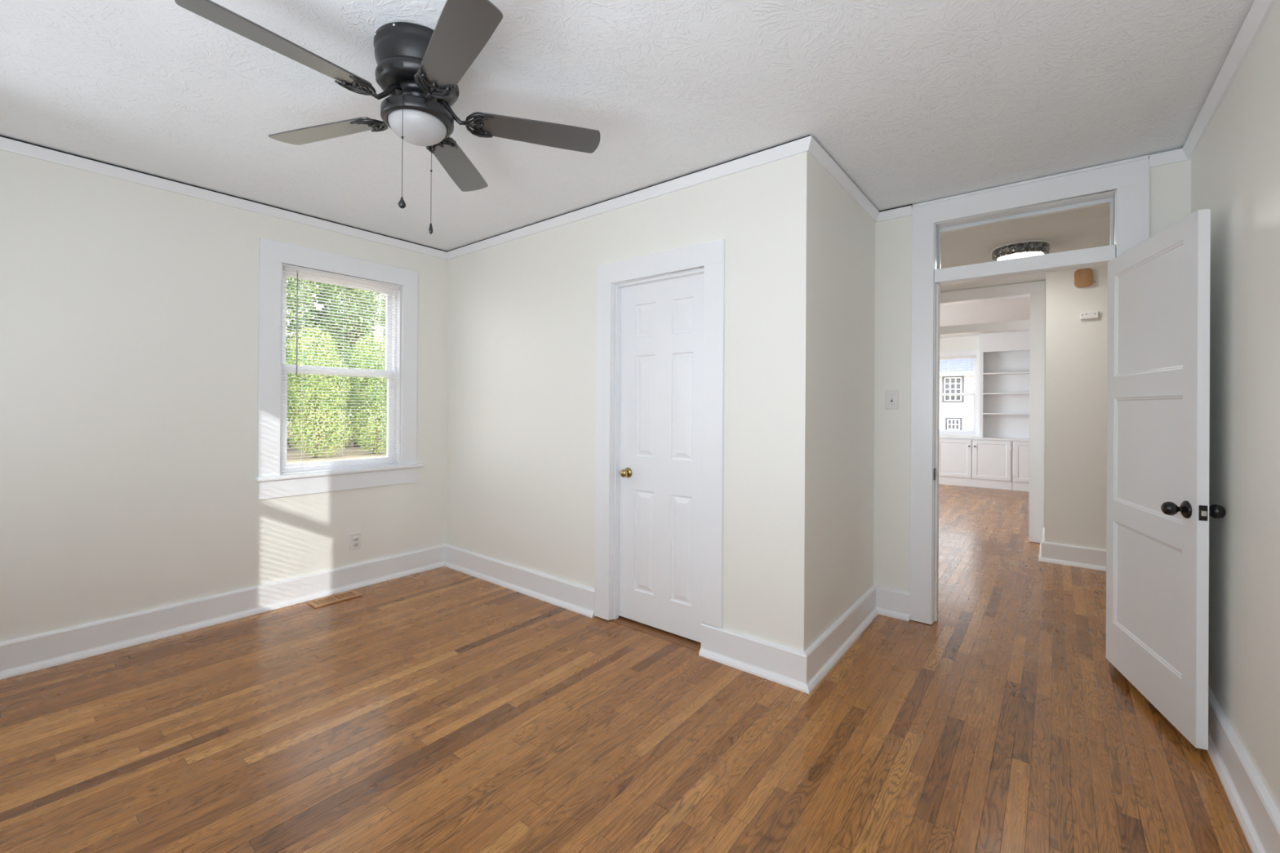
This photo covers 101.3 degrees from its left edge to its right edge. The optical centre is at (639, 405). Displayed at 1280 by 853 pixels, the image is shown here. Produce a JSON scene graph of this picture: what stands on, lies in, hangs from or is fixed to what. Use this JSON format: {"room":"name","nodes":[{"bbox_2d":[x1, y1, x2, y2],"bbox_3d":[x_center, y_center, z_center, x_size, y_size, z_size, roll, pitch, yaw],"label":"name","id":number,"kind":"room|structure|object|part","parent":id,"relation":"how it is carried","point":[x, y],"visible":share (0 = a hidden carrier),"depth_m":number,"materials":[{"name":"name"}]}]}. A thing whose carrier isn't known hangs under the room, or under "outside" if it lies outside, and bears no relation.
{"room":"empty bedroom","nodes":[
{"label":"empty bedroom","id":0,"kind":"room"},
{"bbox_2d":[0,149,448,642],"bbox_3d":[-2.199,0.015,3.798,0.140,2.620,4.397,0,0,38],"label":"wall","id":1,"kind":"structure","parent":0,"point":[129,311],"depth_m":2.95,"materials":[{"name":"white paint"}]},
{"bbox_2d":[0,544,445,679],"bbox_3d":[-2.513,1.238,3.262,0.043,0.168,2.900,0,0,38],"label":"baseboard","id":2,"kind":"structure","parent":1,"relation":"attached to","point":[18,656],"depth_m":3.10,"materials":[{"name":"white wood"}]},
{"bbox_2d":[0,134,447,259],"bbox_3d":[-2.500,-1.265,3.270,0.034,0.064,2.900,0,0,38],"label":"trim","id":3,"kind":"structure","parent":1,"relation":"attached to","point":[6,144],"depth_m":3.10,"materials":[{"name":"white wood"}]},
{"bbox_2d":[254,237,424,499],"bbox_3d":[-2.144,-0.234,3.830,0.190,1.680,1.127,0,0,38],"label":"window","id":4,"kind":"structure","parent":1,"relation":"in","point":[273,255],"depth_m":3.70,"materials":[{"name":"white wood"}]},
{"bbox_3d":[-2.208,-0.576,3.856,0.030,0.708,0.760,0,0,38],"label":"sash","id":5,"kind":"part","parent":4,"relation":"part of","materials":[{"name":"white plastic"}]},
{"bbox_3d":[-2.186,0.092,3.833,0.030,0.734,0.760,0,0,38],"label":"sash","id":6,"kind":"part","parent":4,"relation":"part of","materials":[{"name":"white plastic"}]},
{"bbox_3d":[-2.104,0.475,3.794,0.078,0.028,1.127,0,0,38],"label":"sill","id":7,"kind":"part","parent":4,"relation":"part of","materials":[{"name":"white wood"}]},
{"bbox_2d":[280,265,399,472],"bbox_3d":[-2.140,-0.242,3.799,0.044,1.375,0.790,0,0,38],"label":"window blind","id":8,"kind":"object","parent":4,"relation":"attached to","point":[285,268],"visible":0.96,"depth_m":3.76,"materials":[{"name":"white plastic"}]},
{"bbox_3d":[-2.307,-0.236,3.594,0.029,1.349,0.001,0,0,38],"label":"ladder cord","id":9,"kind":"part","parent":8,"relation":"part of","materials":[{"name":"white fabric"}]},
{"bbox_3d":[-2.147,0.440,3.800,0.024,0.012,0.782,0,0,38],"label":"rail","id":10,"kind":"part","parent":8,"relation":"part of","materials":[{"name":"white plastic"}]},
{"bbox_3d":[-2.143,-0.235,3.802,0.028,1.349,0.001,0,0,38],"label":"ladder cord","id":11,"kind":"part","parent":8,"relation":"part of","materials":[{"name":"white fabric"}]},
{"bbox_3d":[-1.966,-0.233,4.025,0.028,1.349,0.001,0,0,38],"label":"ladder cord","id":12,"kind":"part","parent":8,"relation":"part of","materials":[{"name":"white fabric"}]},
{"bbox_3d":[-2.176,-0.229,3.828,0.142,1.424,0.820,0,0,38],"label":"frame","id":13,"kind":"part","parent":4,"relation":"part of","materials":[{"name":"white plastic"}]},
{"bbox_2d":[350,532,360,551],"bbox_3d":[-2.079,0.991,3.837,0.008,0.124,0.075,0,0,38],"label":"power outlet","id":14,"kind":"object","parent":1,"relation":"attached to","point":[355,538],"visible":1,"depth_m":3.83,"materials":[{"name":"white plastic"}]},
{"bbox_2d":[0,484,1252,852],"bbox_3d":[2.600,1.419,4.602,6.680,0.120,11.630,0,0,38],"label":"floor","id":15,"kind":"structure","parent":0,"point":[442,709],"depth_m":2.11,"materials":[{"name":"brown wood"}]},
{"bbox_2d":[306,590,362,608],"bbox_3d":[-2.088,1.321,3.597,0.152,0.009,0.302,0,0,38],"label":"floor vent","id":16,"kind":"object","parent":15,"relation":"in","point":[325,601],"visible":1,"depth_m":3.58,"materials":[{"name":"brown wood"}]},
{"bbox_2d":[938,438,1012,489],"bbox_3d":[5.767,0.983,9.088,1.115,0.812,0.380,0,0,38],"label":"base cabinet","id":17,"kind":"object","parent":15,"relation":"on","point":[984,464],"visible":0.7,"depth_m":8.93,"materials":[{"name":"white wood"}]},
{"bbox_3d":[5.458,0.912,9.142,0.518,0.650,0.019,0,0,38],"label":"cabinet door","id":18,"kind":"part","parent":17,"relation":"part of","materials":[{"name":"white wood"}]},
{"bbox_3d":[5.891,0.915,8.799,0.518,0.650,0.019,0,0,38],"label":"cabinet door","id":19,"kind":"part","parent":17,"relation":"part of","materials":[{"name":"white wood"}]},
{"bbox_2d":[1012,440,1029,491],"bbox_3d":[6.645,0.988,8.393,1.115,0.812,0.380,0,0,38],"label":"base cabinet","id":20,"kind":"object","parent":15,"relation":"on","point":[1020,450],"visible":0.2,"depth_m":8.55,"materials":[{"name":"white wood"}]},
{"bbox_2d":[0,0,1253,337],"bbox_3d":[2.618,-1.321,4.607,6.680,0.120,11.630,0,0,38],"label":"ceiling","id":21,"kind":"structure","parent":0,"point":[915,101],"depth_m":2.19,"materials":[{"name":"white paint"}]},
{"bbox_2d":[174,0,600,234],"bbox_3d":[-0.828,-0.976,1.864,1.295,0.623,1.254,0,0,38],"label":"ceiling fan","id":22,"kind":"object","parent":21,"relation":"hanging from","point":[420,68],"visible":1,"depth_m":1.79,"materials":[{"name":"black metal"}]},
{"bbox_3d":[-1.058,-1.064,1.555,0.132,0.006,0.484,15,8,35],"label":"fan blade","id":23,"kind":"part","parent":22,"relation":"part of","materials":[{"name":"grey wood"}]},
{"bbox_3d":[-1.215,-1.064,2.038,0.484,0.006,0.132,0,12,18],"label":"fan blade","id":24,"kind":"part","parent":22,"relation":"part of","materials":[{"name":"grey wood"}]},
{"bbox_3d":[-0.804,-0.882,1.781,0.008,0.348,0.014,0,0,7],"label":"pull chain","id":25,"kind":"part","parent":22,"relation":"part of","materials":[{"name":"black metal"}]},
{"bbox_3d":[-0.805,-0.991,1.904,0.198,0.068,0.198,0,0,38],"label":"lamp shade","id":26,"kind":"part","parent":22,"relation":"part of","materials":[{"name":"white glass"}]},
{"bbox_3d":[-0.807,-0.881,2.027,0.008,0.349,0.014,0,0,7],"label":"pull chain","id":27,"kind":"part","parent":22,"relation":"part of","materials":[{"name":"black metal"}]},
{"bbox_3d":[-0.804,-1.060,2.336,0.132,0.006,0.484,-12,0,0],"label":"fan blade","id":28,"kind":"part","parent":22,"relation":"part of","materials":[{"name":"grey laminate"}]},
{"bbox_3d":[-0.550,-1.060,1.555,0.132,0.006,0.484,15,-9,-35],"label":"fan blade","id":29,"kind":"part","parent":22,"relation":"part of","materials":[{"name":"grey laminate"}]},
{"bbox_3d":[-0.394,-1.058,2.038,0.484,0.006,0.132,0,-12,-18],"label":"fan blade","id":30,"kind":"part","parent":22,"relation":"part of","materials":[{"name":"grey laminate"}]},
{"bbox_2d":[991,240,1051,261],"bbox_3d":[3.023,-1.208,4.178,0.390,0.098,0.390,0,0,38],"label":"flush ceiling light","id":31,"kind":"object","parent":21,"relation":"attached to","point":[1030,247],"visible":0.66,"depth_m":4.05,"materials":[{"name":"white plastic"}]},
{"bbox_2d":[997,252,1044,260],"bbox_3d":[3.023,-1.174,4.177,0.328,0.030,0.328,0,0,38],"label":"diffuser","id":32,"kind":"object","parent":31,"relation":"attached to","point":[1001,255],"depth_m":4.10,"materials":[{"name":"white glass"}]},
{"bbox_2d":[445,151,815,652],"bbox_3d":[-0.380,0.027,3.507,3.075,2.620,0.120,0,0,38],"label":"wall","id":33,"kind":"structure","parent":0,"point":[522,313],"depth_m":3.25,"materials":[{"name":"white paint"}]},
{"bbox_2d":[444,543,595,617],"bbox_3d":[-0.967,1.250,3.859,1.727,0.168,0.043,0,0,38],"label":"baseboard","id":34,"kind":"structure","parent":33,"relation":"attached to","point":[574,597],"depth_m":3.75,"materials":[{"name":"white wood"}]},
{"bbox_2d":[446,134,811,259],"bbox_3d":[-0.406,-1.251,3.439,3.109,0.064,0.034,0,0,38],"label":"trim","id":35,"kind":"structure","parent":33,"relation":"attached to","point":[800,145],"depth_m":3.05,"materials":[{"name":"white wood"}]},
{"bbox_2d":[594,239,725,642],"bbox_3d":[0.119,0.227,3.099,0.915,2.216,0.140,0,0,38],"label":"door","id":36,"kind":"structure","parent":33,"relation":"in","point":[660,339],"depth_m":3.10,"materials":[{"name":"white wood"}]},
{"bbox_3d":[-0.095,0.416,3.235,0.051,0.051,0.047,0,0,38],"label":"knob","id":37,"kind":"part","parent":36,"relation":"part of","materials":[{"name":"gold metal"}]},
{"bbox_2d":[698,622,808,693],"bbox_3d":[0.565,1.257,2.647,0.603,0.168,0.043,0,0,38],"label":"baseboard","id":38,"kind":"structure","parent":33,"relation":"attached to","point":[781,664],"depth_m":2.63,"materials":[{"name":"white wood"}]},
{"bbox_2d":[611,616,700,651],"bbox_3d":[0.111,1.338,3.095,0.656,0.002,0.104,0,0,38],"label":"threshold","id":39,"kind":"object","parent":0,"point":[691,644],"depth_m":3.09,"materials":[{"name":"brown wood"}]},
{"bbox_2d":[813,160,875,642],"bbox_3d":[1.157,0.036,3.068,0.120,2.620,1.097,0,0,38],"label":"wall","id":40,"kind":"structure","parent":0,"point":[845,285],"depth_m":2.94,"materials":[{"name":"white paint"}]},
{"bbox_2d":[804,585,878,693],"bbox_3d":[1.162,1.262,2.951,0.043,0.168,1.260,0,0,38],"label":"baseboard","id":41,"kind":"structure","parent":40,"relation":"attached to","point":[826,651],"depth_m":2.84,"materials":[{"name":"white wood"}]},
{"bbox_2d":[807,134,879,222],"bbox_3d":[1.178,-1.242,2.962,0.034,0.064,1.251,0,0,38],"label":"trim","id":42,"kind":"structure","parent":40,"relation":"attached to","point":[815,150],"depth_m":2.84,"materials":[{"name":"white wood"}]},
{"bbox_2d":[939,335,979,436],"bbox_3d":[6.292,0.083,9.016,6.100,2.620,0.140,0,0,38],"label":"wall","id":43,"kind":"structure","parent":0,"point":[962,343],"depth_m":9.39,"materials":[{"name":"white paint"}]},
{"bbox_2d":[939,350,979,435],"bbox_3d":[5.585,-0.222,9.566,1.050,1.497,0.162,0,0,38],"label":"window","id":44,"kind":"structure","parent":43,"relation":"in","point":[974,353],"depth_m":9.31,"materials":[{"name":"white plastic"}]},
{"bbox_3d":[5.642,-0.532,9.593,0.840,0.708,0.030,0,0,38],"label":"sash","id":45,"kind":"part","parent":44,"relation":"part of","materials":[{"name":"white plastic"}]},
{"bbox_3d":[5.616,0.135,9.565,0.840,0.734,0.030,0,0,38],"label":"sash","id":46,"kind":"part","parent":44,"relation":"part of","materials":[{"name":"white plastic"}]},
{"bbox_2d":[939,355,976,433],"bbox_3d":[5.586,-0.199,9.525,0.870,1.365,0.034,0,0,38],"label":"window blind","id":47,"kind":"object","parent":44,"relation":"attached to","point":[962,357],"visible":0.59,"depth_m":9.43,"materials":[{"name":"white plastic"}]},
{"bbox_3d":[5.582,0.478,9.523,0.862,0.012,0.024,0,0,38],"label":"rail","id":48,"kind":"part","parent":47,"relation":"part of","materials":[{"name":"white plastic"}]},
{"bbox_2d":[939,280,1045,527],"bbox_3d":[3.572,0.058,5.660,6.600,2.620,0.140,0,0,38],"label":"wall","id":49,"kind":"structure","parent":0,"point":[1040,280],"depth_m":5.31,"materials":[{"name":"white paint"}]},
{"bbox_2d":[939,280,1045,542],"bbox_3d":[3.607,0.062,5.619,1.154,2.605,0.160,0,0,38],"label":"door frame","id":50,"kind":"structure","parent":49,"relation":"in","point":[1036,291],"depth_m":5.26,"materials":[{"name":"white wood"}]},
{"bbox_2d":[873,155,1191,592],"bbox_3d":[0.950,0.037,4.020,4.525,2.620,0.140,0,0,38],"label":"wall","id":51,"kind":"structure","parent":0,"point":[1170,184],"depth_m":3.38,"materials":[{"name":"white paint"}]},
{"bbox_2d":[884,390,898,409],"bbox_3d":[1.623,-0.037,3.387,0.080,0.122,0.019,0,0,38],"label":"light switch","id":52,"kind":"object","parent":51,"relation":"attached to","point":[891,397],"visible":1,"depth_m":3.39,"materials":[{"name":"white plastic"}]},
{"bbox_2d":[874,585,910,621],"bbox_3d":[1.610,1.266,3.372,0.222,0.168,0.043,0,0,38],"label":"baseboard","id":53,"kind":"structure","parent":51,"relation":"attached to","point":[894,603],"depth_m":3.36,"materials":[{"name":"white wood"}]},
{"bbox_2d":[875,204,912,222],"bbox_3d":[1.629,-1.238,3.381,0.222,0.064,0.034,0,0,38],"label":"trim","id":54,"kind":"structure","parent":51,"relation":"attached to","point":[904,211],"depth_m":3.37,"materials":[{"name":"white wood"}]},
{"bbox_2d":[909,155,1226,750],"bbox_3d":[2.229,0.044,2.750,0.697,2.611,1.413,0,0,-18],"label":"door","id":55,"kind":"structure","parent":51,"relation":"in","point":[1158,510],"depth_m":2.44,"materials":[{"name":"painted wood"},{"name":"black metal"}]},
{"bbox_3d":[2.134,0.052,2.979,1.083,2.595,0.022,0,0,38],"label":"casing","id":56,"kind":"part","parent":55,"relation":"part of","materials":[{"name":"white wood"}]},
{"bbox_3d":[2.141,-1.254,2.978,1.074,0.016,0.030,0,0,38],"label":"cap moulding","id":57,"kind":"part","parent":55,"relation":"part of","materials":[{"name":"white wood"}]},
{"bbox_3d":[2.115,0.409,2.086,0.062,0.055,0.055,0,0,22],"label":"knob","id":58,"kind":"part","parent":55,"relation":"part of","materials":[{"name":"black metal"}]},
{"bbox_3d":[2.145,0.409,2.000,0.025,0.058,0.003,0,0,22],"label":"latch plate","id":59,"kind":"part","parent":55,"relation":"part of","materials":[{"name":"black metal"}]},
{"bbox_3d":[2.227,0.410,2.039,0.062,0.055,0.055,0,0,22],"label":"knob","id":60,"kind":"part","parent":55,"relation":"part of","materials":[{"name":"black metal"}]},
{"bbox_2d":[1148,148,1190,168],"bbox_3d":[2.620,-1.227,2.596,0.149,0.052,0.034,0,0,38],"label":"trim","id":61,"kind":"structure","parent":51,"relation":"attached to","point":[1177,155],"depth_m":2.60,"materials":[{"name":"white wood"}]},
{"bbox_2d":[1044,265,1107,550],"bbox_3d":[4.448,0.061,4.399,1.660,2.620,0.750,0,0,38],"label":"wall","id":62,"kind":"structure","parent":0,"point":[1076,393],"depth_m":4.49,"materials":[{"name":"white paint"}]},
{"bbox_2d":[1038,527,1044,559],"bbox_3d":[3.753,1.283,4.900,0.043,0.168,0.773,0,0,38],"label":"baseboard","id":63,"kind":"structure","parent":62,"relation":"attached to","point":[1043,529],"depth_m":4.84,"materials":[{"name":"white wood"}]},
{"bbox_2d":[1038,542,1106,571],"bbox_3d":[4.177,1.284,4.099,1.703,0.168,0.043,0,0,38],"label":"baseboard","id":64,"kind":"structure","parent":62,"relation":"attached to","point":[1051,553],"depth_m":4.47,"materials":[{"name":"white wood"}]},
{"bbox_2d":[1074,267,1097,288],"bbox_3d":[3.759,-1.078,4.432,0.146,0.155,0.066,0,0,38],"label":"door chime","id":65,"kind":"object","parent":62,"relation":"attached to","point":[1083,277],"visible":1,"depth_m":4.41,"materials":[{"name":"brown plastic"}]},
{"bbox_2d":[1080,311,1097,319],"bbox_3d":[3.787,-0.762,4.427,0.116,0.060,0.036,0,0,38],"label":"wall sensor","id":66,"kind":"object","parent":62,"relation":"attached to","point":[1092,314],"visible":1,"depth_m":4.42,"materials":[{"name":"white plastic"}]},
{"bbox_2d":[1191,0,1279,813],"bbox_3d":[1.502,0.034,0.958,0.140,2.620,4.257,0,0,38],"label":"wall","id":67,"kind":"structure","parent":0,"point":[1235,166],"depth_m":1.80,"materials":[{"name":"white paint"}]},
{"bbox_2d":[1182,0,1277,159],"bbox_3d":[1.399,-1.239,0.960,0.034,0.052,4.117,0,0,38],"label":"trim","id":68,"kind":"structure","parent":67,"relation":"attached to","point":[1260,11],"depth_m":1.91,"materials":[{"name":"white wood"}]},
{"bbox_2d":[1207,684,1279,852],"bbox_3d":[1.379,1.259,0.957,0.043,0.168,4.117,0,0,38],"label":"baseboard","id":69,"kind":"structure","parent":67,"relation":"attached to","point":[1258,816],"depth_m":1.73,"materials":[{"name":"white wood"}]},
{"label":"outside","id":70,"kind":"structure","parent":0,"visible":0},
{"bbox_2d":[286,419,386,463],"bbox_3d":[3.754,1.907,19.276,110.000,0.180,110.000,0,0,38],"label":"ground","id":71,"kind":"structure","parent":70,"point":[291,451],"depth_m":18.62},
{"bbox_2d":[285,277,320,448],"bbox_3d":[-13.535,-3.101,19.539,3.038,9.645,3.409,0,0,-36],"label":"leafy tree","id":72,"kind":"object","parent":71,"relation":"on","point":[288,278],"visible":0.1,"depth_m":19.53,"materials":[{"name":"green plant"}]},
{"bbox_2d":[285,326,353,457],"bbox_3d":[-10.637,-0.444,17.306,2.481,4.375,1.905,0,0,31],"label":"shrub","id":73,"kind":"object","parent":71,"relation":"on","point":[308,401],"visible":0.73,"depth_m":17.06,"materials":[{"name":"green plant"}]},
{"bbox_2d":[285,278,377,442],"bbox_3d":[-14.598,-3.735,24.886,3.634,11.395,4.310,0,0,38],"label":"leafy tree","id":74,"kind":"object","parent":71,"relation":"on","point":[320,293],"visible":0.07,"depth_m":23.91,"materials":[{"name":"green plant"}]},
{"bbox_2d":[316,283,386,447],"bbox_3d":[-11.662,-3.074,21.868,3.443,9.629,2.972,0,0,43],"label":"leafy tree","id":75,"kind":"object","parent":71,"relation":"on","point":[355,445],"visible":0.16,"depth_m":21.23,"materials":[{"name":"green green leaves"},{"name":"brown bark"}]},
{"bbox_2d":[345,333,386,453],"bbox_3d":[-9.432,-0.443,18.851,2.541,4.402,2.006,0,0,38],"label":"shrub","id":76,"kind":"object","parent":71,"relation":"on","point":[382,380],"visible":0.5,"depth_m":18.49,"materials":[{"name":"green plant"}]},
{"bbox_2d":[377,297,386,404],"bbox_3d":[-11.927,-3.721,28.255,3.559,11.345,4.300,0,0,38],"label":"leafy tree","id":77,"kind":"object","parent":71,"relation":"on","point":[382,297],"visible":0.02,"depth_m":27.19,"materials":[{"name":"green plant"}]},
{"bbox_2d":[939,358,973,430],"bbox_3d":[21.085,-1.581,32.289,14.800,7.080,9.120,0,0,38],"label":"house","id":78,"kind":"structure","parent":71,"relation":"on","point":[965,408],"depth_m":29.69,"materials":[{"name":"white"}]},
{"bbox_3d":[17.787,-0.933,29.842,0.810,1.290,0.035,0,0,38],"label":"pane","id":79,"kind":"part","parent":78,"relation":"part of","materials":[{"name":"black"}]},
{"bbox_3d":[17.807,1.060,29.811,0.555,0.555,0.035,0,0,38],"label":"pane","id":80,"kind":"part","parent":78,"relation":"part of","materials":[{"name":"black"}]},
{"bbox_3d":[4.881,0.979,9.789,1.135,0.812,0.380,0,0,38],"label":"base cabinet","id":81,"kind":"object","parent":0,"visible":0},
{"bbox_2d":[939,435,1029,441],"bbox_3d":[5.768,0.561,9.103,3.395,0.033,0.362,0,0,38],"label":"countertop","id":82,"kind":"structure","parent":81,"relation":"on","point":[940,436],"depth_m":8.87,"materials":[{"name":"white"}]},
{"bbox_2d":[978,330,1030,438],"bbox_3d":[6.505,-0.337,8.589,1.589,1.771,0.262,0,0,38],"label":"bookcase","id":83,"kind":"object","parent":82,"relation":"on","point":[1004,357],"visible":0.48,"depth_m":8.92,"materials":[{"name":"white wood"}]},
{"bbox_3d":[5.908,-0.332,9.072,0.054,1.755,0.246,0,0,38],"label":"panel","id":84,"kind":"part","parent":83,"relation":"part of","materials":[{"name":"white wood"}]},
{"bbox_3d":[6.504,0.141,8.591,1.481,0.022,0.232,0,0,38],"label":"shelf","id":85,"kind":"part","parent":83,"relation":"part of","materials":[{"name":"white wood"}]},
{"bbox_3d":[6.506,-0.200,8.591,1.481,0.022,0.232,0,0,38],"label":"shelf","id":86,"kind":"part","parent":83,"relation":"part of","materials":[{"name":"white wood"}]},
{"bbox_3d":[6.508,-0.541,8.592,1.481,0.022,0.232,0,0,38],"label":"shelf","id":87,"kind":"part","parent":83,"relation":"part of","materials":[{"name":"white wood"}]}
]}

